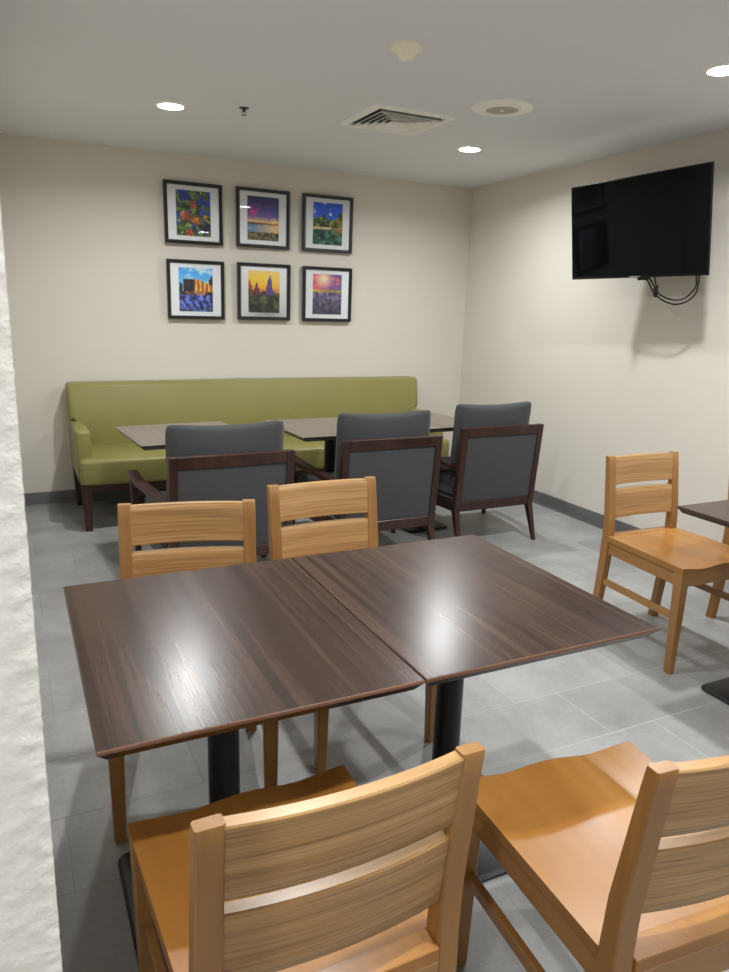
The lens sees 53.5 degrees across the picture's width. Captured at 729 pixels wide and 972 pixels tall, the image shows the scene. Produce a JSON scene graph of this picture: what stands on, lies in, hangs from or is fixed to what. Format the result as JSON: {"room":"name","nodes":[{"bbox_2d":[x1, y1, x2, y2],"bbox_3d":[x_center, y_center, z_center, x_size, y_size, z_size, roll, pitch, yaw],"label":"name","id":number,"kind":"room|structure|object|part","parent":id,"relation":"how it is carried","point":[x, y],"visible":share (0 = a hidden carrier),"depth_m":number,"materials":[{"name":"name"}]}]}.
{"room":"eatery","nodes":[
{"label":"eatery","id":0,"kind":"room"},
{"bbox_2d":[0,206,62,971],"bbox_3d":[-1.293,0.202,-0.040,2.406,2.506,0.121,-5,15,-25],"label":"wall","id":1,"kind":"structure","parent":0,"point":[29,924],"depth_m":0.42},
{"bbox_2d":[0,133,471,492],"bbox_3d":[-0.837,-1.220,5.787,4.028,2.506,0.120,-5,15,-25],"label":"wall","id":2,"kind":"structure","parent":0,"point":[86,251],"depth_m":5.37,"materials":[{"name":"beige paint"}]},
{"bbox_2d":[24,476,299,506],"bbox_3d":[-0.844,-0.037,6.016,3.788,0.100,0.014,-5,15,-25],"label":"baseboard","id":3,"kind":"structure","parent":2,"relation":"attached to","point":[64,496],"depth_m":5.37,"materials":[{"name":"grey plastic"}]},
{"bbox_2d":[162,179,222,245],"bbox_3d":[-1.248,-1.989,5.280,0.425,0.425,0.036,-5,15,-26],"label":"framed picture","id":4,"kind":"object","parent":2,"relation":"attached to","point":[193,214],"visible":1,"depth_m":5.28,"materials":[{"name":"multicoloured paper"}]},
{"bbox_2d":[175,189,210,236],"bbox_3d":[-1.250,-1.989,5.284,0.260,0.322,0.001,-5,15,-26],"label":"print","id":5,"kind":"object","parent":4,"relation":"attached to","point":[193,216],"depth_m":5.28},
{"bbox_2d":[166,259,224,319],"bbox_3d":[-1.260,-1.467,5.411,0.425,0.425,0.036,-5,16,-25],"label":"framed picture","id":6,"kind":"object","parent":2,"relation":"attached to","point":[195,288],"visible":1,"depth_m":5.41,"materials":[{"name":"multicoloured paper"}]},
{"bbox_2d":[178,267,212,311],"bbox_3d":[-1.262,-1.467,5.414,0.260,0.322,0.001,-5,16,-25],"label":"print","id":7,"kind":"object","parent":6,"relation":"attached to","point":[195,284],"depth_m":5.41},
{"bbox_2d":[235,186,289,249],"bbox_3d":[-0.771,-2.034,5.506,0.425,0.425,0.036,-5,16,-27],"label":"framed picture","id":8,"kind":"object","parent":2,"relation":"attached to","point":[262,215],"visible":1,"depth_m":5.50,"materials":[{"name":"multicoloured paper"}]},
{"bbox_2d":[247,195,278,241],"bbox_3d":[-0.772,-2.034,5.509,0.260,0.322,0.001,-5,16,-27],"label":"print","id":9,"kind":"object","parent":8,"relation":"attached to","point":[262,212],"depth_m":5.51},
{"bbox_2d":[237,262,290,320],"bbox_3d":[-0.783,-1.512,5.637,0.425,0.425,0.036,-5,16,-25],"label":"framed picture","id":10,"kind":"object","parent":2,"relation":"attached to","point":[263,290],"visible":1,"depth_m":5.63,"materials":[{"name":"multicoloured paper"}]},
{"bbox_2d":[248,270,279,312],"bbox_3d":[-0.784,-1.513,5.640,0.260,0.322,0.001,-5,16,-25],"label":"print","id":11,"kind":"object","parent":10,"relation":"attached to","point":[263,286],"depth_m":5.64},
{"bbox_2d":[302,266,351,321],"bbox_3d":[-0.303,-1.552,5.865,0.425,0.425,0.036,-5,16,-25],"label":"framed picture","id":12,"kind":"object","parent":2,"relation":"attached to","point":[326,291],"visible":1,"depth_m":5.86,"materials":[{"name":"multicoloured paper"}]},
{"bbox_2d":[312,274,341,314],"bbox_3d":[-0.304,-1.553,5.868,0.260,0.322,0.001,-5,16,-25],"label":"print","id":13,"kind":"object","parent":12,"relation":"attached to","point":[327,288],"depth_m":5.87},
{"bbox_2d":[302,193,353,253],"bbox_3d":[-0.291,-2.076,5.734,0.425,0.425,0.036,-5,16,-25],"label":"framed picture","id":14,"kind":"object","parent":2,"relation":"attached to","point":[327,220],"visible":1,"depth_m":5.73,"materials":[{"name":"multicoloured paper"}]},
{"bbox_2d":[313,202,342,245],"bbox_3d":[-0.293,-2.077,5.737,0.260,0.322,0.001,-5,16,-25],"label":"print","id":15,"kind":"object","parent":14,"relation":"attached to","point":[327,217],"depth_m":5.74},
{"bbox_2d":[0,0,728,187],"bbox_3d":[0.080,-1.415,1.244,6.228,0.100,8.746,-5,15,-25],"label":"ceiling","id":16,"kind":"structure","parent":0,"point":[600,78],"depth_m":3.32,"materials":[{"name":"paint"}]},
{"bbox_2d":[153,101,187,110],"bbox_3d":[-1.046,-2.050,3.904,0.182,0.006,0.182,-5,15,-25],"label":"recessed light","id":17,"kind":"object","parent":16,"relation":"in","point":[165,105],"visible":1,"depth_m":3.89,"materials":[{"name":"white glass"}]},
{"bbox_2d":[239,106,248,115],"bbox_3d":[-0.651,-2.023,3.910,0.058,0.038,0.058,-5,15,-25],"label":"sprinkler","id":18,"kind":"object","parent":16,"relation":"attached to","point":[242,108],"visible":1,"depth_m":3.90,"materials":[{"name":"brown metal"}]},
{"bbox_2d":[339,103,456,135],"bbox_3d":[0.178,-2.042,4.062,0.490,0.026,0.490,-5,15,-25],"label":"ceiling vent","id":19,"kind":"object","parent":16,"relation":"in","point":[378,117],"visible":1,"depth_m":4.00,"materials":[{"name":"white metal"}]},
{"bbox_2d":[391,40,421,60],"bbox_3d":[0.170,-1.747,2.915,0.126,0.050,0.126,-5,15,-25],"label":"smoke detector","id":20,"kind":"object","parent":16,"relation":"attached to","point":[406,50],"visible":1,"depth_m":2.88,"materials":[{"name":"beige plastic"}]},
{"bbox_2d":[456,146,483,152],"bbox_3d":[0.687,-2.200,4.727,0.182,0.006,0.182,-5,15,-25],"label":"recessed light","id":21,"kind":"object","parent":16,"relation":"in","point":[469,149],"visible":1,"depth_m":4.72,"materials":[{"name":"white glass"}]},
{"bbox_2d":[471,99,533,116],"bbox_3d":[0.714,-1.954,3.755,0.320,0.018,0.320,-5,15,-25],"label":"ceiling speaker","id":22,"kind":"object","parent":16,"relation":"attached to","point":[497,107],"visible":1,"depth_m":3.72,"materials":[{"name":"white plastic"}]},
{"bbox_2d":[486,107,517,113],"bbox_3d":[0.714,-1.951,3.756,0.172,0.006,0.172,-4,15,-21],"label":"grille","id":23,"kind":"object","parent":22,"relation":"attached to","point":[489,110],"depth_m":3.75,"materials":[{"name":"metal"}]},
{"bbox_2d":[701,63,728,76],"bbox_3d":[1.530,-1.767,3.074,0.182,0.006,0.182,-5,15,-25],"label":"recessed light","id":24,"kind":"object","parent":16,"relation":"in","point":[722,69],"visible":1,"depth_m":3.08,"materials":[{"name":"white glass"}]},
{"bbox_2d":[25,497,728,971],"bbox_3d":[0.003,1.114,1.868,6.228,0.100,8.746,-5,15,-25],"label":"floor","id":25,"kind":"structure","parent":0,"point":[597,699],"depth_m":2.68,"materials":[{"name":"grey tile"}]},
{"bbox_2d":[114,421,227,450],"bbox_3d":[-1.052,0.049,4.292,0.661,0.745,0.673,-6,16,-30],"label":"cafe table","id":26,"kind":"object","parent":25,"relation":"on","point":[147,437],"visible":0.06,"depth_m":4.14,"materials":[{"name":"grey laminate"}]},
{"bbox_2d":[108,499,278,843],"bbox_3d":[-0.529,0.522,2.226,0.470,0.847,0.545,-2,14,-14],"label":"dining chair","id":27,"kind":"object","parent":25,"relation":"on","point":[189,521],"visible":0.23,"depth_m":2.35,"materials":[{"name":"brown wood"}]},
{"bbox_3d":[-0.679,0.780,1.989,0.046,0.450,0.046,-2,14,-14],"label":"leg","id":28,"kind":"part","parent":27,"relation":"part of","materials":[{"name":"brown wood"}]},
{"bbox_3d":[-0.773,0.475,2.385,0.040,0.847,0.074,-2,14,-14],"label":"post","id":29,"kind":"part","parent":27,"relation":"part of","materials":[{"name":"brown wood"}]},
{"bbox_3d":[-0.391,0.463,2.480,0.040,0.847,0.074,-2,14,-14],"label":"post","id":30,"kind":"part","parent":27,"relation":"part of","materials":[{"name":"brown wood"}]},
{"bbox_3d":[-0.273,0.768,2.090,0.046,0.450,0.046,-2,14,-14],"label":"leg","id":31,"kind":"part","parent":27,"relation":"part of","materials":[{"name":"brown wood"}]},
{"bbox_2d":[127,420,294,557],"bbox_3d":[-0.778,0.086,3.824,0.798,0.912,0.700,-5,15,-26],"label":"armchair","id":32,"kind":"object","parent":25,"relation":"on","point":[237,462],"visible":0.62,"depth_m":3.52,"materials":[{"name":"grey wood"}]},
{"bbox_3d":[-1.258,0.217,3.982,0.043,0.556,0.050,-5,15,-26],"label":"leg","id":33,"kind":"part","parent":32,"relation":"part of","materials":[{"name":"brown wood"}]},
{"bbox_3d":[-1.096,0.022,3.688,0.073,0.084,0.637,-8,17,-34],"label":"armrest","id":34,"kind":"part","parent":32,"relation":"part of","materials":[{"name":"brown wood"}]},
{"bbox_2d":[144,491,165,503],"bbox_3d":[-0.806,0.146,3.892,0.642,0.164,0.585,-5,15,-26],"label":"seat cushion","id":35,"kind":"object","parent":32,"relation":"on","point":[147,500],"depth_m":3.93,"materials":[{"name":"grey fabric"}]},
{"bbox_3d":[-1.083,0.291,3.745,0.028,0.065,0.595,-7,16,-31],"label":"rail","id":36,"kind":"part","parent":32,"relation":"part of","materials":[{"name":"brown wood"}]},
{"bbox_2d":[165,420,283,500],"bbox_3d":[-0.689,-0.080,3.611,0.596,0.482,0.156,-5,15,-26],"label":"cushion","id":37,"kind":"object","parent":32,"relation":"on","point":[180,440],"depth_m":3.51,"materials":[{"name":"grey fabric"}]},
{"bbox_3d":[-0.649,0.104,3.563,0.623,0.548,0.090,-5,15,-26],"label":"frame","id":38,"kind":"part","parent":32,"relation":"part of","materials":[{"name":"brown wood"}]},
{"bbox_3d":[-0.649,0.104,3.563,0.543,0.428,0.063,-5,15,-26],"label":"panel","id":39,"kind":"part","parent":32,"relation":"part of","materials":[{"name":"grey fabric"}]},
{"bbox_2d":[63,558,424,971],"bbox_3d":[-0.345,0.691,1.776,0.634,0.745,0.797,-5,15,-25],"label":"dining table","id":40,"kind":"object","parent":25,"relation":"on","point":[214,653],"visible":0.52,"depth_m":1.58,"materials":[{"name":"brown wood"}]},
{"bbox_3d":[-0.356,1.045,1.863,0.480,0.016,0.480,-5,15,-25],"label":"plate","id":41,"kind":"part","parent":40,"relation":"part of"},
{"bbox_2d":[65,376,448,531],"bbox_3d":[-0.726,-0.332,5.534,2.805,0.910,0.770,-5,15,-25],"label":"banquette","id":42,"kind":"object","parent":25,"relation":"on","point":[101,456],"visible":0.68,"depth_m":5.34,"materials":[{"name":"green leather"}]},
{"bbox_3d":[-2.099,-0.009,5.315,0.068,0.306,0.050,-5,15,-25],"label":"leg","id":43,"kind":"part","parent":42,"relation":"part of","materials":[{"name":"brown wood"}]},
{"bbox_3d":[-1.962,-0.259,4.995,0.090,0.343,0.632,-5,15,-25],"label":"armrest","id":44,"kind":"part","parent":42,"relation":"part of","materials":[{"name":"green leather"}]},
{"bbox_3d":[-1.804,0.146,4.723,0.068,0.306,0.050,-5,15,-25],"label":"leg","id":45,"kind":"part","parent":42,"relation":"part of","materials":[{"name":"brown wood"}]},
{"bbox_3d":[-0.730,-0.165,5.573,2.755,0.044,0.725,-5,15,-25],"label":"rail","id":46,"kind":"part","parent":42,"relation":"part of","materials":[{"name":"brown wood"}]},
{"bbox_3d":[-0.836,-0.597,5.719,2.805,0.490,0.230,-5,15,-25],"label":"backrest","id":47,"kind":"part","parent":42,"relation":"part of","materials":[{"name":"green leather"}]},
{"bbox_3d":[-0.684,-0.246,5.462,2.775,0.170,0.570,-5,15,-25],"label":"seat","id":48,"kind":"part","parent":42,"relation":"part of","materials":[{"name":"green leather"}]},
{"bbox_3d":[0.469,-0.469,6.148,0.090,0.343,0.632,-5,15,-25],"label":"armrest","id":49,"kind":"part","parent":42,"relation":"part of","materials":[{"name":"green leather"}]},
{"bbox_2d":[264,417,337,471],"bbox_3d":[-0.224,-0.018,4.667,0.653,0.745,0.681,-5,16,-27],"label":"cafe table","id":50,"kind":"object","parent":25,"relation":"on","point":[308,429],"visible":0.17,"depth_m":4.57,"materials":[{"name":"grey laminate"}]},
{"bbox_2d":[127,741,484,971],"bbox_3d":[-0.139,0.761,1.304,0.470,0.847,0.545,-5,15,-26],"label":"dining chair","id":51,"kind":"object","parent":25,"relation":"on","point":[324,871],"visible":1,"depth_m":1.04,"materials":[{"name":"brown wood"}]},
{"bbox_3d":[-0.443,0.914,1.475,0.046,0.450,0.046,-5,15,-26],"label":"leg","id":52,"kind":"part","parent":51,"relation":"part of","materials":[{"name":"brown wood"}]},
{"bbox_3d":[-0.219,0.827,1.027,0.040,0.847,0.074,-5,15,-26],"label":"post","id":53,"kind":"part","parent":51,"relation":"part of","materials":[{"name":"brown wood"}]},
{"bbox_3d":[0.134,0.795,1.198,0.040,0.847,0.074,-5,15,-26],"label":"post","id":54,"kind":"part","parent":51,"relation":"part of","materials":[{"name":"brown wood"}]},
{"bbox_2d":[266,476,435,772],"bbox_3d":[-0.058,0.448,2.582,0.470,0.847,0.545,-5,15,-26],"label":"dining chair","id":55,"kind":"object","parent":25,"relation":"on","point":[288,502],"visible":0.28,"depth_m":2.69,"materials":[{"name":"brown wood"}]},
{"bbox_3d":[-0.333,0.415,2.684,0.040,0.847,0.074,-5,15,-26],"label":"post","id":56,"kind":"part","parent":55,"relation":"part of","materials":[{"name":"brown wood"}]},
{"bbox_3d":[-0.139,0.715,2.322,0.046,0.450,0.046,-5,15,-26],"label":"leg","id":57,"kind":"part","parent":55,"relation":"part of","materials":[{"name":"brown wood"}]},
{"bbox_3d":[0.019,0.382,2.859,0.040,0.847,0.074,-5,15,-26],"label":"post","id":58,"kind":"part","parent":55,"relation":"part of","materials":[{"name":"brown wood"}]},
{"bbox_3d":[0.235,0.680,2.508,0.046,0.450,0.046,-5,15,-26],"label":"leg","id":59,"kind":"part","parent":55,"relation":"part of","materials":[{"name":"brown wood"}]},
{"bbox_2d":[292,410,442,539],"bbox_3d":[0.019,-0.026,4.378,0.798,0.912,0.700,-5,15,-25],"label":"armchair","id":60,"kind":"object","parent":25,"relation":"on","point":[397,449],"visible":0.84,"depth_m":4.11,"materials":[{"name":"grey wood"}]},
{"bbox_3d":[-0.459,0.103,4.543,0.043,0.556,0.050,-5,15,-25],"label":"leg","id":61,"kind":"part","parent":60,"relation":"part of","materials":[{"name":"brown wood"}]},
{"bbox_2d":[299,471,333,482],"bbox_3d":[-0.008,0.034,4.446,0.642,0.164,0.585,-5,15,-25],"label":"seat cushion","id":62,"kind":"object","parent":60,"relation":"on","point":[307,477],"depth_m":4.48,"materials":[{"name":"grey fabric"}]},
{"bbox_3d":[-0.301,-0.091,4.246,0.073,0.084,0.637,-7,17,-33],"label":"armrest","id":63,"kind":"part","parent":60,"relation":"part of","materials":[{"name":"brown wood"}]},
{"bbox_3d":[-0.288,0.178,4.304,0.028,0.065,0.595,-7,16,-30],"label":"rail","id":64,"kind":"part","parent":60,"relation":"part of","materials":[{"name":"brown wood"}]},
{"bbox_2d":[334,410,430,479],"bbox_3d":[0.105,-0.192,4.164,0.596,0.482,0.156,-5,15,-25],"label":"cushion","id":65,"kind":"object","parent":60,"relation":"on","point":[350,426],"depth_m":4.05,"materials":[{"name":"grey fabric"}]},
{"bbox_3d":[0.144,-0.008,4.115,0.623,0.548,0.090,-5,15,-25],"label":"frame","id":66,"kind":"part","parent":60,"relation":"part of","materials":[{"name":"brown wood"}]},
{"bbox_3d":[0.144,-0.008,4.115,0.543,0.428,0.063,-5,15,-25],"label":"panel","id":67,"kind":"part","parent":60,"relation":"part of","materials":[{"name":"grey fabric"}]},
{"bbox_3d":[0.398,0.348,4.324,0.042,0.236,0.108,-5,15,-25],"label":"leg","id":68,"kind":"part","parent":60,"relation":"part of","materials":[{"name":"brown wood"}]},
{"bbox_2d":[401,412,453,532],"bbox_3d":[0.385,-0.086,5.018,0.606,0.745,0.646,-6,16,-29],"label":"cafe table","id":69,"kind":"object","parent":25,"relation":"on","point":[439,422],"visible":0.21,"depth_m":4.94,"materials":[{"name":"grey laminate"}]},
{"bbox_3d":[0.374,0.268,5.105,0.320,0.016,0.320,-6,16,-29],"label":"plate","id":70,"kind":"part","parent":69,"relation":"part of","materials":[{"name":"black metal"}]},
{"bbox_2d":[292,534,658,881],"bbox_3d":[0.237,0.641,2.052,0.655,0.745,0.797,-5,15,-25],"label":"dining table","id":71,"kind":"object","parent":25,"relation":"on","point":[453,609],"visible":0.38,"depth_m":1.88,"materials":[{"name":"brown wood"}]},
{"bbox_3d":[0.227,0.994,2.139,0.480,0.016,0.480,-5,15,-25],"label":"plate","id":72,"kind":"part","parent":71,"relation":"part of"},
{"bbox_2d":[436,402,543,539],"bbox_3d":[0.730,-0.137,4.918,0.798,0.912,0.700,-5,15,-26],"label":"armchair","id":73,"kind":"object","parent":25,"relation":"on","point":[493,460],"visible":0.94,"depth_m":4.63,"materials":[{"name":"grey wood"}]},
{"bbox_3d":[0.425,0.068,4.839,0.028,0.065,0.595,-7,16,-31],"label":"rail","id":74,"kind":"part","parent":73,"relation":"part of","materials":[{"name":"brown wood"}]},
{"bbox_2d":[438,456,454,495],"bbox_3d":[0.702,-0.078,4.986,0.642,0.164,0.585,-5,15,-26],"label":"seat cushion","id":75,"kind":"object","parent":73,"relation":"on","point":[446,481],"depth_m":4.72,"materials":[{"name":"grey fabric"}]},
{"bbox_3d":[0.413,-0.201,4.781,0.073,0.084,0.637,-8,17,-34],"label":"armrest","id":76,"kind":"part","parent":73,"relation":"part of","materials":[{"name":"brown wood"}]},
{"bbox_3d":[0.592,0.282,4.615,0.042,0.236,0.108,-5,15,-26],"label":"leg","id":77,"kind":"part","parent":73,"relation":"part of","materials":[{"name":"brown wood"}]},
{"bbox_2d":[448,402,530,477],"bbox_3d":[0.820,-0.304,4.705,0.596,0.482,0.156,-5,15,-26],"label":"cushion","id":78,"kind":"object","parent":73,"relation":"on","point":[466,415],"depth_m":4.59,"materials":[{"name":"grey fabric"}]},
{"bbox_3d":[0.860,-0.120,4.657,0.623,0.548,0.090,-5,15,-26],"label":"frame","id":79,"kind":"part","parent":73,"relation":"part of","materials":[{"name":"brown wood"}]},
{"bbox_3d":[0.860,-0.120,4.657,0.543,0.428,0.063,-5,15,-26],"label":"panel","id":80,"kind":"part","parent":73,"relation":"part of","materials":[{"name":"grey fabric"}]},
{"bbox_3d":[1.112,0.235,4.870,0.042,0.236,0.108,-5,15,-26],"label":"leg","id":81,"kind":"part","parent":73,"relation":"part of","materials":[{"name":"brown wood"}]},
{"bbox_2d":[457,741,728,971],"bbox_3d":[0.517,0.748,1.437,0.470,0.847,0.545,-4,15,-21],"label":"dining chair","id":82,"kind":"object","parent":25,"relation":"on","point":[623,854],"visible":0.98,"depth_m":1.26,"materials":[{"name":"brown wood"}]},
{"bbox_3d":[0.227,0.895,1.636,0.046,0.450,0.046,-4,15,-21],"label":"leg","id":83,"kind":"part","parent":82,"relation":"part of","materials":[{"name":"brown wood"}]},
{"bbox_3d":[0.411,0.811,1.169,0.040,0.847,0.074,-4,15,-21],"label":"post","id":84,"kind":"part","parent":82,"relation":"part of","materials":[{"name":"brown wood"}]},
{"bbox_2d":[593,451,728,673],"bbox_3d":[1.405,0.314,3.307,0.470,0.847,0.545,-4,15,-24],"label":"dining chair","id":85,"kind":"object","parent":25,"relation":"on","point":[681,558],"visible":1,"depth_m":3.35,"materials":[{"name":"brown wood"}]},
{"bbox_3d":[1.136,0.278,3.422,0.040,0.847,0.074,-4,15,-24],"label":"post","id":86,"kind":"part","parent":85,"relation":"part of","materials":[{"name":"brown wood"}]},
{"bbox_3d":[1.495,0.250,3.581,0.040,0.847,0.074,-4,15,-24],"label":"post","id":87,"kind":"part","parent":85,"relation":"part of","materials":[{"name":"brown wood"}]},
{"bbox_3d":[1.415,0.280,3.278,0.470,0.028,0.502,-4,15,-24],"label":"seat","id":88,"kind":"part","parent":85,"relation":"part of","materials":[{"name":"brown wood"}]},
{"bbox_3d":[1.309,0.579,3.051,0.046,0.450,0.046,-4,15,-24],"label":"leg","id":89,"kind":"part","parent":85,"relation":"part of","materials":[{"name":"brown wood"}]},
{"bbox_2d":[677,500,728,703],"bbox_3d":[1.701,0.506,2.779,0.641,0.745,0.791,-5,15,-25],"label":"dining table","id":90,"kind":"object","parent":25,"relation":"on","point":[717,512],"visible":1,"depth_m":2.88,"materials":[{"name":"brown wood"}]},
{"bbox_3d":[1.690,0.860,2.866,0.480,0.016,0.480,-5,15,-25],"label":"plate","id":91,"kind":"part","parent":90,"relation":"part of","materials":[{"name":"black metal"}]},
{"bbox_2d":[705,485,728,617],"bbox_3d":[2.061,0.295,3.467,0.470,0.847,0.545,-5,15,-25],"label":"dining chair","id":92,"kind":"object","parent":25,"relation":"on","point":[714,601],"visible":0.46,"depth_m":3.64,"materials":[{"name":"brown wood"}]},
{"bbox_2d":[459,129,728,542],"bbox_3d":[2.818,-0.374,2.809,0.120,2.506,8.626,-5,15,-25],"label":"wall","id":93,"kind":"structure","parent":0,"point":[607,367],"depth_m":5.11,"materials":[{"name":"beige paint"}]},
{"bbox_2d":[533,490,640,531],"bbox_3d":[2.725,0.800,3.062,0.014,0.100,8.612,-5,15,-25],"label":"baseboard","id":94,"kind":"structure","parent":93,"relation":"attached to","point":[590,517],"depth_m":5.38,"materials":[{"name":"grey plastic"}]},
{"bbox_2d":[571,161,714,279],"bbox_3d":[1.720,-1.525,4.324,0.391,0.578,1.020,-6,15,-28],"label":"television","id":95,"kind":"object","parent":93,"relation":"attached to","point":[659,223],"visible":1,"depth_m":4.17,"materials":[{"name":"black plastic"}]},
{"bbox_2d":[653,277,658,296],"bbox_3d":[1.692,-1.180,4.216,0.021,0.154,0.048,-9,17,-37],"label":"plug","id":96,"kind":"object","parent":95,"relation":"hanging from","point":[655,290],"visible":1,"depth_m":4.21,"materials":[{"name":"black plastic"}]},
{"bbox_2d":[649,276,696,300],"bbox_3d":[1.762,-1.155,4.170,0.027,0.169,0.359,-6,16,-29],"label":"cable","id":97,"kind":"object","parent":95,"relation":"hanging from","point":[691,292],"visible":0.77,"depth_m":4.13,"materials":[{"name":"black plastic"}]},
{"bbox_2d":[647,276,699,304],"bbox_3d":[1.767,-1.146,4.184,0.052,0.192,0.403,-6,16,-27],"label":"cable","id":98,"kind":"object","parent":95,"relation":"hanging from","point":[698,276],"visible":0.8,"depth_m":4.15,"materials":[{"name":"black plastic"}]}
]}

